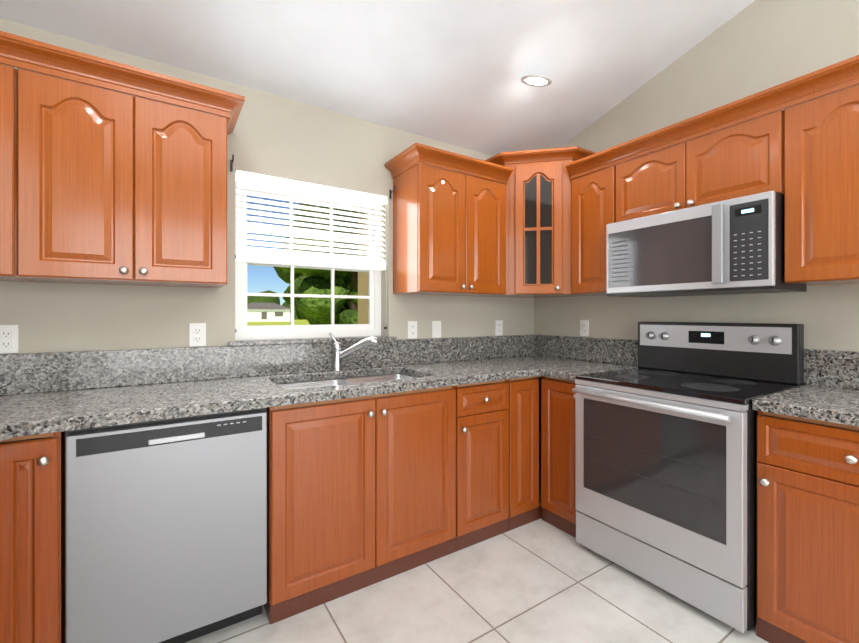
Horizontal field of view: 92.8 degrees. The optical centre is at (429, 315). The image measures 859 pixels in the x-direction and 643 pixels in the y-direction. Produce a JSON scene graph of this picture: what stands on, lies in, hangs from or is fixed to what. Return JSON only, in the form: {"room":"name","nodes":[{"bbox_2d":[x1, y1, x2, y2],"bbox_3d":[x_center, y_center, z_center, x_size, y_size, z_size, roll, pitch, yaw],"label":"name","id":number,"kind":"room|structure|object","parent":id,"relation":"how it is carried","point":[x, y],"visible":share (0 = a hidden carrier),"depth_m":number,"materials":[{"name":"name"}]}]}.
{"room":"kitchen","nodes":[
{"label":"kitchen","id":0,"kind":"room"},
{"bbox_2d":[0,18,533,353],"bbox_3d":[-0.714,-0.005,2.430,4.000,2.480,0.200,0,0,-33],"label":"wall","id":1,"kind":"structure","parent":0,"point":[277,136],"depth_m":2.15,"materials":[{"name":"paint"}]},
{"bbox_2d":[0,325,18,353],"bbox_3d":[-1.713,0.097,1.655,0.072,0.116,0.009,0,0,-33],"label":"electrical outlet","id":2,"kind":"object","parent":1,"relation":"attached to","point":[9,338],"visible":1,"depth_m":1.66,"materials":[{"name":"white plastic"}]},
{"bbox_2d":[0,64,35,281],"bbox_3d":[-1.802,-0.507,1.389,0.630,0.740,0.352,0,0,-33],"label":"upper cabinet","id":3,"kind":"object","parent":1,"relation":"attached to","point":[8,173],"visible":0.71,"depth_m":1.43,"materials":[{"name":"brown wood"}]},
{"bbox_2d":[8,35,231,287],"bbox_3d":[-1.261,-0.547,1.759,0.674,0.820,0.324,0,0,-33],"label":"upper cabinet","id":4,"kind":"object","parent":1,"relation":"attached to","point":[119,187],"depth_m":1.59,"materials":[{"name":"brown wood"}]},
{"bbox_2d":[189,323,205,346],"bbox_3d":[-1.147,0.097,2.023,0.072,0.116,0.009,0,0,-33],"label":"electrical outlet","id":5,"kind":"object","parent":1,"relation":"attached to","point":[197,334],"visible":1,"depth_m":2.02,"materials":[{"name":"white plastic"}]},
{"bbox_2d":[235,182,380,339],"bbox_3d":[-0.710,-0.313,2.480,0.890,0.895,0.070,0,0,-33],"label":"window unit","id":6,"kind":"structure","parent":1,"relation":"in","point":[372,327],"depth_m":2.42,"materials":[{"name":"white plastic"}]},
{"bbox_2d":[235,170,386,331],"bbox_3d":[-0.649,-0.333,2.385,0.887,0.846,0.082,0,0,-33],"label":"window blind","id":7,"kind":"object","parent":6,"relation":"attached to","point":[271,255],"visible":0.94,"depth_m":2.35,"materials":[{"name":"white plastic"}]},
{"bbox_2d":[228,336,396,345],"bbox_3d":[-0.649,0.145,2.386,0.960,0.023,0.150,0,0,-33],"label":"window sill","id":8,"kind":"structure","parent":1,"relation":"attached to","point":[249,342],"depth_m":2.28,"materials":[{"name":"grey stone"}]},
{"bbox_2d":[230,154,394,198],"bbox_3d":[-0.618,-0.774,2.333,0.932,0.068,0.065,0,0,-33],"label":"curtain bracket","id":9,"kind":"object","parent":1,"relation":"attached to","point":[231,167],"visible":0.98,"depth_m":2.11,"materials":[{"name":"black plastic"}]},
{"bbox_2d":[408,321,416,338],"bbox_3d":[-0.112,0.097,2.696,0.072,0.116,0.009,0,0,-33],"label":"electrical outlet","id":10,"kind":"object","parent":1,"relation":"attached to","point":[412,329],"visible":1,"depth_m":2.69,"materials":[{"name":"white plastic"}]},
{"bbox_2d":[432,321,440,337],"bbox_3d":[0.051,0.097,2.801,0.072,0.116,0.010,0,0,-33],"label":"light switch","id":11,"kind":"object","parent":1,"relation":"attached to","point":[436,329],"visible":1,"depth_m":2.79,"materials":[{"name":"white plastic"}]},
{"bbox_2d":[385,143,512,295],"bbox_3d":[0.130,-0.547,2.627,0.740,0.820,0.383,0,0,-33],"label":"upper cabinet","id":12,"kind":"object","parent":1,"relation":"attached to","point":[449,231],"visible":1,"depth_m":2.50,"materials":[{"name":"brown wood"}]},
{"bbox_2d":[495,320,502,335],"bbox_3d":[0.530,0.097,3.114,0.072,0.116,0.009,0,0,-33],"label":"electrical outlet","id":13,"kind":"object","parent":1,"relation":"attached to","point":[498,327],"visible":1,"depth_m":3.11,"materials":[{"name":"white plastic"}]},
{"bbox_2d":[475,146,598,297],"bbox_3d":[0.751,-0.602,2.862,0.667,0.930,0.667,0,0,-33],"label":"upper cabinet","id":14,"kind":"object","parent":1,"relation":"attached to","point":[539,224],"visible":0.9,"depth_m":2.67,"materials":[{"name":"brown wood"}]},
{"bbox_2d":[0,0,754,155],"bbox_3d":[0.977,-2.064,-0.169,4.000,1.840,6.400,0,0,-33],"label":"ceiling","id":15,"kind":"structure","parent":0,"point":[452,72],"depth_m":2.10,"materials":[{"name":"paint"}]},
{"bbox_2d":[521,75,551,86],"bbox_3d":[0.612,-1.344,2.344,0.176,0.053,0.170,0,0,-33],"label":"recessed light","id":16,"kind":"object","parent":15,"relation":"in","point":[536,80],"visible":1,"depth_m":2.33,"materials":[{"name":"white plastic"}]},
{"bbox_2d":[185,518,768,642],"bbox_3d":[0.977,1.296,-0.168,4.000,0.120,6.400,0,0,-33],"label":"floor","id":17,"kind":"structure","parent":0,"point":[540,580],"depth_m":1.72,"materials":[{"name":"tile"}]},
{"bbox_2d":[0,431,64,642],"bbox_3d":[-1.387,0.799,1.483,0.162,0.872,0.648,0,0,-33],"label":"base cabinet","id":18,"kind":"object","parent":17,"relation":"on","point":[32,538],"visible":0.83,"depth_m":1.25,"materials":[{"name":"brown wood"}]},
{"bbox_2d":[65,408,266,642],"bbox_3d":[-1.061,0.801,1.708,0.618,0.868,0.626,0,0,-33],"label":"dishwasher","id":19,"kind":"object","parent":17,"relation":"on","point":[165,530],"visible":0.98,"depth_m":1.43,"materials":[{"name":"silver metal"}]},
{"bbox_2d":[264,386,455,624],"bbox_3d":[-0.405,0.799,2.122,0.922,0.872,0.648,0,0,-33],"label":"base cabinet","id":20,"kind":"object","parent":17,"relation":"on","point":[361,492],"visible":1,"depth_m":1.82,"materials":[{"name":"brown wood"}]},
{"bbox_2d":[0,332,637,440],"bbox_3d":[-0.408,0.331,1.960,3.594,0.462,0.922,0,0,-33],"label":"countertop","id":21,"kind":"structure","parent":20,"relation":"on","point":[47,392],"depth_m":1.30,"materials":[{"name":"stone"}]},
{"bbox_2d":[329,332,379,371],"bbox_3d":[-0.430,0.210,2.343,0.242,0.220,0.199,0,0,-33],"label":"faucet","id":22,"kind":"object","parent":21,"relation":"on","point":[343,356],"depth_m":2.36,"materials":[{"name":"silver metal"}]},
{"bbox_2d":[454,380,508,550],"bbox_3d":[0.140,0.799,2.477,0.372,0.872,0.648,0,0,-33],"label":"base cabinet","id":23,"kind":"object","parent":17,"relation":"on","point":[482,461],"visible":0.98,"depth_m":2.22,"materials":[{"name":"brown wood"}]},
{"bbox_2d":[507,376,542,530],"bbox_3d":[0.653,0.799,2.828,0.866,0.872,0.618,0,0,-33],"label":"base cabinet","id":24,"kind":"object","parent":17,"relation":"on","point":[525,507],"visible":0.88,"depth_m":2.40,"materials":[{"name":"brown wood"}]},
{"bbox_2d":[541,376,576,537],"bbox_3d":[0.997,0.799,2.502,0.648,0.872,0.298,0,0,-33],"label":"base cabinet","id":25,"kind":"object","parent":17,"relation":"on","point":[559,510],"visible":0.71,"depth_m":2.35,"materials":[{"name":"brown wood"}]},
{"bbox_2d":[572,322,803,632],"bbox_3d":[1.230,0.638,2.017,0.722,1.195,0.760,0,0,-33],"label":"range","id":26,"kind":"object","parent":17,"relation":"on","point":[666,464],"visible":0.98,"depth_m":1.83,"materials":[{"name":"silver metal"}]},
{"bbox_2d":[756,411,858,642],"bbox_3d":[1.643,0.799,1.509,0.648,0.872,0.530,0,0,-33],"label":"base cabinet","id":27,"kind":"object","parent":17,"relation":"on","point":[807,530],"visible":1,"depth_m":1.45,"materials":[{"name":"brown wood"}]},
{"bbox_2d":[752,349,858,426],"bbox_3d":[1.746,0.259,1.352,0.645,0.203,0.910,0,0,-33],"label":"countertop","id":28,"kind":"structure","parent":27,"relation":"on","point":[829,392],"depth_m":1.65,"materials":[{"name":"stone"}]},
{"bbox_2d":[534,0,858,385],"bbox_3d":[2.569,-0.875,0.867,0.200,4.220,6.000,0,0,-33],"label":"wall","id":29,"kind":"structure","parent":0,"point":[755,46],"depth_m":2.16,"materials":[{"name":"paint"}]},
{"bbox_2d":[580,320,588,335],"bbox_3d":[1.106,0.093,2.924,0.009,0.116,0.072,0,0,-33],"label":"electrical outlet","id":30,"kind":"object","parent":29,"relation":"attached to","point":[584,327],"visible":1,"depth_m":2.92,"materials":[{"name":"white plastic"}]},
{"bbox_2d":[570,159,619,294],"bbox_3d":[1.129,-0.507,2.597,0.324,0.740,0.304,0,0,-33],"label":"upper cabinet","id":31,"kind":"object","parent":29,"relation":"attached to","point":[593,204],"depth_m":2.51,"materials":[{"name":"brown wood"}]},
{"bbox_2d":[616,110,783,221],"bbox_3d":[1.410,-0.698,2.137,0.352,0.358,0.768,0,0,-33],"label":"upper cabinet","id":32,"kind":"object","parent":29,"relation":"attached to","point":[746,158],"visible":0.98,"depth_m":1.98,"materials":[{"name":"brown wood"}]},
{"bbox_2d":[606,191,806,297],"bbox_3d":[1.370,-0.313,2.111,0.448,0.407,0.762,0,0,-33],"label":"microwave","id":33,"kind":"object","parent":32,"relation":"attached to","point":[731,246],"visible":1,"depth_m":1.92,"materials":[{"name":"silver metal"}]},
{"bbox_2d":[803,349,805,383],"bbox_3d":[1.547,0.238,2.223,0.030,0.162,0.764,0,0,-33],"label":"backsplash","id":34,"kind":"structure","parent":29,"relation":"attached to","point":[804,366],"depth_m":1.90,"materials":[{"name":"stone"}]},
{"bbox_2d":[784,84,858,285],"bbox_3d":[1.830,-0.507,1.491,0.352,0.740,0.768,0,0,-33],"label":"upper cabinet","id":35,"kind":"object","parent":29,"relation":"attached to","point":[821,190],"visible":1,"depth_m":1.63,"materials":[{"name":"brown wood"}]},
{"label":"outside","id":36,"kind":"structure","parent":0,"visible":0},
{"bbox_2d":[247,320,309,325],"bbox_3d":[-53.362,1.591,123.356,200.000,0.100,259.650,0,0,-33],"label":"ground","id":37,"kind":"structure","parent":36,"point":[301,322],"depth_m":76.52,"materials":[{"name":"plant"}]},
{"bbox_2d":[247,302,294,321],"bbox_3d":[-41.312,-0.771,101.161,13.200,4.660,9.200,0,0,-33],"label":"neighbouring house","id":38,"kind":"structure","parent":37,"relation":"on","point":[266,314],"depth_m":98.46,"materials":[{"name":"white"}]},
{"bbox_2d":[247,290,306,319],"bbox_3d":[-33.546,-0.737,160.682,219.776,18.912,27.380,0,0,-33],"label":"hedge","id":39,"kind":"object","parent":37,"relation":"on","point":[299,315],"depth_m":141.84,"materials":[{"name":"green plant"}]},
{"bbox_2d":[273,220,350,324],"bbox_3d":[-4.162,-3.747,23.630,8.565,10.681,7.679,0,0,-33],"label":"tree","id":40,"kind":"object","parent":37,"relation":"on","point":[298,277],"depth_m":21.64,"materials":[{"name":"green plant"}]},
{"bbox_2d":[280,203,357,323],"bbox_3d":[-3.405,-2.757,18.288,6.798,8.709,6.154,0,0,-33],"label":"tree","id":41,"kind":"object","parent":37,"relation":"on","point":[307,305],"depth_m":16.90,"materials":[{"name":"green plant"}]},
{"bbox_2d":[358,212,367,323],"bbox_3d":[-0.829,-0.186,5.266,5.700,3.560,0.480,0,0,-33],"label":"column","id":42,"kind":"structure","parent":37,"relation":"on","point":[362,291],"depth_m":5.29,"materials":[{"name":"beige paint"}]}
]}

